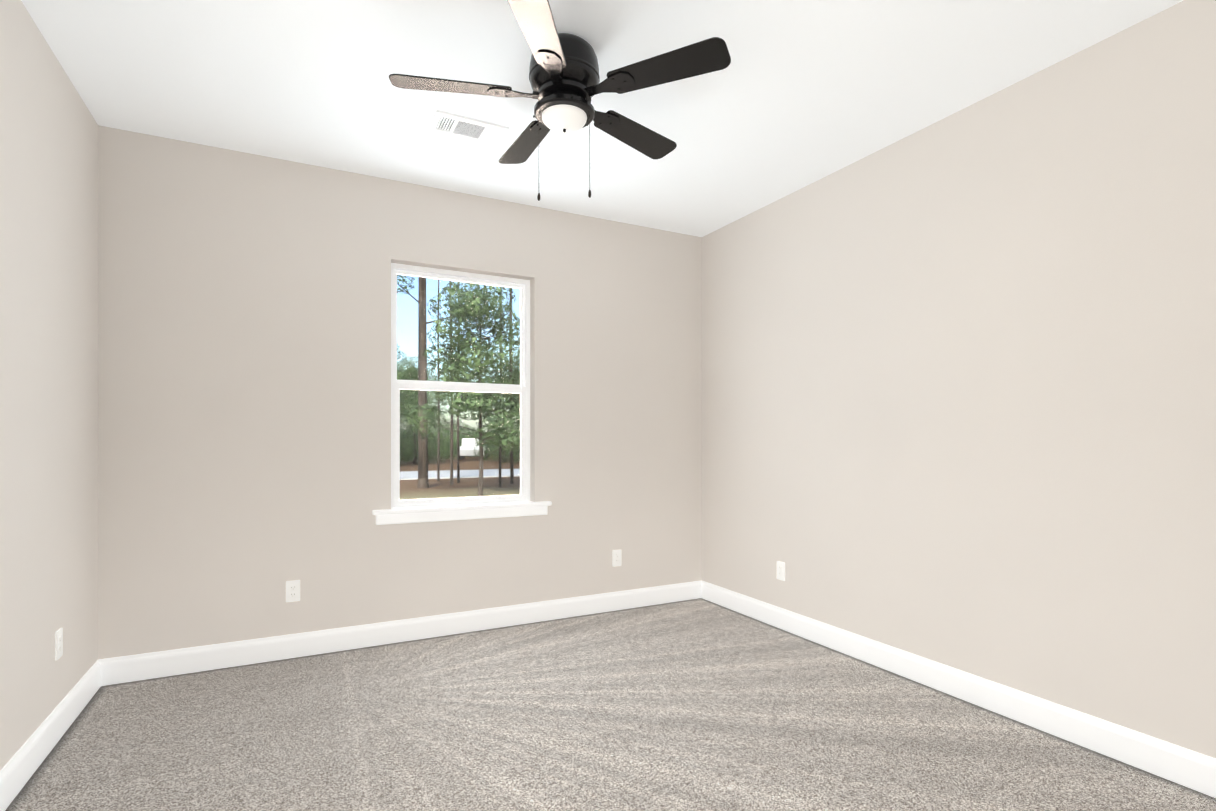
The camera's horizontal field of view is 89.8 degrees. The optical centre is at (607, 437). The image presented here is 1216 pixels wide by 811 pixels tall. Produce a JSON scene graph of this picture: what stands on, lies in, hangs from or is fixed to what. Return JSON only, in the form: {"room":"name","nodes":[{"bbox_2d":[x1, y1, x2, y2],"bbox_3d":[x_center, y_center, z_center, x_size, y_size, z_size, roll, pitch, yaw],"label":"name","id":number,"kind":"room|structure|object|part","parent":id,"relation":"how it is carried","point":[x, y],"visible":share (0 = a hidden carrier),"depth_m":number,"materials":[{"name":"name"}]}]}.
{"room":"empty bedroom","nodes":[
{"label":"empty bedroom","id":0,"kind":"room"},
{"bbox_2d":[0,0,97,770],"bbox_3d":[-1.594,-0.162,1.075,0.160,2.740,4.535,0,0,-27],"label":"wall","id":1,"kind":"structure","parent":0,"point":[48,356],"depth_m":2.34,"materials":[{"name":"paint"}]},
{"bbox_2d":[0,661,100,810],"bbox_3d":[-1.513,1.145,1.107,0.015,0.127,4.200,0,0,-27],"label":"baseboard","id":2,"kind":"structure","parent":1,"relation":"attached to","point":[20,767],"depth_m":2.31,"materials":[{"name":"white wood"}]},
{"bbox_2d":[55,628,62,660],"bbox_3d":[-2.224,0.835,2.474,0.008,0.114,0.070,0,0,-27],"label":"electrical outlet","id":3,"kind":"object","parent":1,"relation":"attached to","point":[58,643],"visible":1,"depth_m":2.46,"materials":[{"name":"white plastic"}]},
{"bbox_2d":[98,125,701,659],"bbox_3d":[-0.926,-0.159,3.884,3.610,2.740,0.160,0,0,-27],"label":"wall","id":4,"kind":"structure","parent":0,"point":[244,387],"depth_m":3.46,"materials":[{"name":"paint"}]},
{"bbox_2d":[286,580,299,601],"bbox_3d":[-1.738,0.846,3.369,0.070,0.114,0.008,0,0,-27],"label":"electrical outlet","id":5,"kind":"object","parent":4,"relation":"attached to","point":[292,591],"visible":1,"depth_m":3.37,"materials":[{"name":"white plastic"}]},
{"bbox_2d":[98,581,701,685],"bbox_3d":[-0.886,1.147,3.805,3.610,0.127,0.015,0,0,-27],"label":"baseboard","id":6,"kind":"structure","parent":4,"relation":"attached to","point":[125,669],"depth_m":3.54,"materials":[{"name":"white wood"}]},
{"bbox_2d":[391,263,529,507],"bbox_3d":[-0.936,-0.306,3.920,0.900,1.505,0.072,0,0,-27],"label":"window","id":7,"kind":"structure","parent":4,"relation":"in","point":[419,269],"depth_m":3.91,"materials":[{"name":"white plastic"}]},
{"bbox_3d":[-0.945,-0.677,3.936,0.844,0.707,0.026,0,0,-27],"label":"window sash","id":8,"kind":"part","parent":7,"relation":"part of","materials":[{"name":"white plastic"}]},
{"bbox_3d":[-0.945,-0.683,3.936,0.808,0.659,0.004,0,0,-27],"label":"glass","id":9,"kind":"part","parent":7,"relation":"part of","materials":[{"name":"clear glass"}]},
{"bbox_3d":[-0.928,0.030,3.903,0.844,0.767,0.035,0,0,-27],"label":"window sash","id":10,"kind":"part","parent":7,"relation":"part of","materials":[{"name":"white plastic"}]},
{"bbox_3d":[-0.930,0.042,3.906,0.784,0.685,0.004,0,0,-27],"label":"glass","id":11,"kind":"part","parent":7,"relation":"part of","materials":[{"name":"clear glass"}]},
{"bbox_2d":[376,506,546,524],"bbox_3d":[-0.879,0.477,3.808,1.070,0.062,0.017,0,0,-27],"label":"apron","id":12,"kind":"object","parent":4,"relation":"attached to","point":[383,519],"visible":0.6,"depth_m":3.78,"materials":[{"name":"white wood"}]},
{"bbox_2d":[372,501,551,514],"bbox_3d":[-0.894,0.433,3.836,1.110,0.025,0.130,0,0,-27],"label":"stool","id":13,"kind":"object","parent":4,"relation":"attached to","point":[419,509],"visible":0.94,"depth_m":3.77,"materials":[{"name":"white wood"}]},
{"bbox_2d":[612,550,620,566],"bbox_3d":[0.064,0.846,4.301,0.070,0.114,0.008,0,0,-27],"label":"electrical outlet","id":14,"kind":"object","parent":4,"relation":"attached to","point":[616,557],"visible":1,"depth_m":4.30,"materials":[{"name":"white plastic"}]},
{"bbox_2d":[21,0,1182,236],"bbox_3d":[0.080,-1.591,1.943,3.930,0.120,4.535,0,0,-27],"label":"ceiling","id":15,"kind":"structure","parent":0,"point":[795,96],"depth_m":2.60,"materials":[{"name":"paint"}]},
{"bbox_2d":[429,110,508,145],"bbox_3d":[-0.687,-1.524,3.014,0.352,0.012,0.190,0,0,-27],"label":"ceiling vent","id":16,"kind":"object","parent":15,"relation":"in","point":[445,123],"visible":0.98,"depth_m":3.00,"materials":[{"name":"white metal"}]},
{"bbox_2d":[389,0,730,200],"bbox_3d":[-0.195,-1.230,2.443,1.268,0.601,1.214,0,0,-27],"label":"fan","id":17,"kind":"object","parent":15,"relation":"hanging from","point":[565,83],"visible":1,"depth_m":2.30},
{"bbox_3d":[-0.596,-1.340,2.331,0.452,0.035,0.239,0,0,-27],"label":"blade","id":18,"kind":"part","parent":17,"relation":"part of","materials":[{"name":"black wood"}]},
{"bbox_3d":[-0.375,-1.340,2.780,0.140,0.035,0.451,0,0,-27],"label":"blade","id":19,"kind":"part","parent":17,"relation":"part of","materials":[{"name":"black wood"}]},
{"bbox_3d":[-0.233,-1.341,1.975,0.339,0.035,0.416,0,0,-27],"label":"blade","id":20,"kind":"part","parent":17,"relation":"part of","materials":[{"name":"white wood"}]},
{"bbox_3d":[-0.262,-1.121,2.395,0.029,0.383,0.018,0,0,-27],"label":"chain","id":21,"kind":"part","parent":17,"relation":"part of","materials":[{"name":"grey metal"}]},
{"bbox_3d":[-0.171,-1.397,2.401,0.278,0.267,0.278,0,0,-27],"label":"motor","id":22,"kind":"part","parent":17,"relation":"part of","materials":[{"name":"black metal"}]},
{"bbox_3d":[-0.171,-1.235,2.401,0.178,0.066,0.178,0,0,-27],"label":"lamp shade","id":23,"kind":"part","parent":17,"relation":"part of","materials":[{"name":"white glass"}]},
{"bbox_3d":[-0.081,-1.131,2.412,0.030,0.362,0.016,0,0,-27],"label":"chain","id":24,"kind":"part","parent":17,"relation":"part of","materials":[{"name":"grey metal"}]},
{"bbox_3d":[0.125,-1.340,2.714,0.451,0.035,0.246,0,0,-27],"label":"blade","id":25,"kind":"part","parent":17,"relation":"part of","materials":[{"name":"black wood"}]},
{"bbox_3d":[0.216,-1.341,2.213,0.345,0.035,0.413,0,0,-27],"label":"blade","id":26,"kind":"part","parent":17,"relation":"part of","materials":[{"name":"black wood"}]},
{"bbox_2d":[5,598,1215,810],"bbox_3d":[0.080,1.269,1.940,3.930,0.120,4.535,0,0,-27],"label":"floor","id":27,"kind":"structure","parent":0,"point":[699,704],"depth_m":2.47,"materials":[{"name":"carpet"}]},
{"bbox_2d":[702,0,1215,758],"bbox_3d":[1.754,-0.160,2.808,0.160,2.740,4.535,0,0,-27],"label":"wall","id":28,"kind":"structure","parent":0,"point":[958,390],"depth_m":2.66,"materials":[{"name":"paint"}]},
{"bbox_2d":[777,561,784,580],"bbox_3d":[1.100,0.846,3.888,0.008,0.114,0.070,0,0,-27],"label":"electrical outlet","id":29,"kind":"object","parent":28,"relation":"attached to","point":[780,570],"visible":1,"depth_m":3.88,"materials":[{"name":"white plastic"}]},
{"bbox_2d":[701,581,1215,797],"bbox_3d":[1.679,1.147,2.760,0.015,0.127,4.200,0,0,-27],"label":"baseboard","id":30,"kind":"structure","parent":28,"relation":"attached to","point":[1191,769],"depth_m":2.65,"materials":[{"name":"white wood"}]},
{"label":"outside","id":31,"kind":"structure","parent":0,"visible":0},
{"bbox_2d":[400,451,519,499],"bbox_3d":[-25.064,1.732,79.205,150.000,0.600,155.435,0,0,-27],"label":"terrain","id":32,"kind":"structure","parent":31,"point":[491,482],"depth_m":22.01,"materials":[{"name":"brown soil"}]},
{"bbox_2d":[397,366,412,407],"bbox_3d":[-17.226,-2.910,46.401,5.181,9.628,5.499,0,0,-27],"label":"tree","id":33,"kind":"object","parent":32,"relation":"on","point":[401,377],"depth_m":46.28,"materials":[{"name":"green plant"}]},
{"bbox_2d":[397,346,412,416],"bbox_3d":[-14.825,-2.153,36.617,6.169,8.095,5.875,0,0,-27],"label":"tree","id":34,"kind":"object","parent":32,"relation":"on","point":[407,403],"depth_m":36.68,"materials":[{"name":"green plant"}]},
{"bbox_2d":[397,356,434,404],"bbox_3d":[-17.531,-2.572,53.340,4.817,8.963,6.220,0,0,-27],"label":"tree","id":35,"kind":"object","parent":32,"relation":"on","point":[409,372],"depth_m":52.25,"materials":[{"name":"green plant"}]},
{"bbox_2d":[400,366,437,418],"bbox_3d":[-19.144,-2.769,61.567,4.509,9.371,6.274,0,0,-27],"label":"tree","id":36,"kind":"object","parent":32,"relation":"on","point":[428,391],"depth_m":61.32,"materials":[{"name":"green plant"}]},
{"bbox_2d":[400,376,455,463],"bbox_3d":[-12.463,-1.066,39.475,5.580,5.929,4.777,0,0,-27],"label":"tree","id":37,"kind":"object","parent":32,"relation":"on","point":[408,396],"depth_m":39.37,"materials":[{"name":"green plant"}]},
{"bbox_2d":[397,274,468,487],"bbox_3d":[-6.184,-9.528,20.415,6.222,22.812,7.015,0,0,-27],"label":"tree","id":38,"kind":"object","parent":32,"relation":"on","point":[423,463],"depth_m":20.34,"materials":[{"name":"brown plant"}]},
{"bbox_2d":[437,279,439,481],"bbox_3d":[-6.354,-5.755,23.948,4.204,15.271,3.560,0,0,-27],"label":"tree","id":39,"kind":"object","parent":32,"relation":"on","point":[438,466],"depth_m":23.42,"materials":[{"name":"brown plant"}]},
{"bbox_2d":[449,281,452,484],"bbox_3d":[-5.411,-6.722,21.740,4.996,17.200,4.646,0,0,-27],"label":"tree","id":40,"kind":"object","parent":32,"relation":"on","point":[451,454],"depth_m":21.67,"materials":[{"name":"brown plant"}]},
{"bbox_2d":[437,350,474,399],"bbox_3d":[-16.850,-4.029,67.359,5.312,11.903,4.797,0,0,-27],"label":"tree","id":41,"kind":"object","parent":32,"relation":"on","point":[453,372],"depth_m":67.19,"materials":[{"name":"green plant"}]},
{"bbox_2d":[457,286,459,482],"bbox_3d":[-5.572,-6.282,22.318,3.906,16.323,4.558,0,0,-27],"label":"tree","id":42,"kind":"object","parent":32,"relation":"on","point":[458,468],"depth_m":22.78,"materials":[{"name":"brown plant"}]},
{"bbox_2d":[400,469,519,479],"bbox_3d":[-0.429,1.762,31.622,150.000,0.250,5.500,0,0,-27],"label":"road","id":43,"kind":"structure","parent":32,"relation":"on","point":[432,474],"depth_m":27.29,"materials":[{"name":"grey asphalt"}]},
{"bbox_2d":[400,281,519,495],"bbox_3d":[-3.697,-1.360,17.597,4.112,6.472,3.933,0,0,-27],"label":"tree","id":44,"kind":"object","parent":32,"relation":"on","point":[474,300],"depth_m":17.20,"materials":[{"name":"green plant"}]},
{"bbox_2d":[400,418,519,464],"bbox_3d":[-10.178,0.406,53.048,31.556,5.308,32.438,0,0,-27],"label":"bush","id":45,"kind":"object","parent":32,"relation":"on","point":[408,445],"depth_m":41.83,"materials":[{"name":"green plant"}]},
{"bbox_2d":[459,439,486,459],"bbox_3d":[-10.760,0.869,48.829,1.980,1.651,4.700,0,0,-9],"label":"car","id":46,"kind":"object","parent":32,"relation":"on","point":[468,452],"depth_m":46.63,"materials":[{"name":"white"}]},
{"bbox_2d":[454,363,519,462],"bbox_3d":[-7.784,-1.623,41.499,5.462,7.046,5.004,0,0,-27],"label":"tree","id":47,"kind":"object","parent":32,"relation":"on","point":[468,413],"depth_m":41.56,"materials":[{"name":"green plant"}]},
{"bbox_2d":[498,287,501,487],"bbox_3d":[-3.230,-7.560,20.901,5.313,18.875,4.505,0,0,-27],"label":"tree","id":48,"kind":"object","parent":32,"relation":"on","point":[500,459],"depth_m":20.65,"materials":[{"name":"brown plant"}]},
{"bbox_2d":[509,292,513,483],"bbox_3d":[-3.885,-8.057,22.137,4.324,19.872,4.262,0,0,-27],"label":"tree","id":49,"kind":"object","parent":32,"relation":"on","point":[511,470],"depth_m":22.26,"materials":[{"name":"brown plant"}]},
{"bbox_2d":[503,347,519,376],"bbox_3d":[-4.747,-4.089,44.765,6.287,11.981,5.434,0,0,-27],"label":"tree","id":50,"kind":"object","parent":32,"relation":"on","point":[515,360],"depth_m":43.62,"materials":[{"name":"green plant"}]},
{"bbox_2d":[510,355,519,410],"bbox_3d":[-2.084,-0.399,18.786,2.028,4.550,1.857,0,0,-27],"label":"tree","id":51,"kind":"object","parent":32,"relation":"on","point":[518,394],"depth_m":18.65,"materials":[{"name":"green plant"}]}
]}

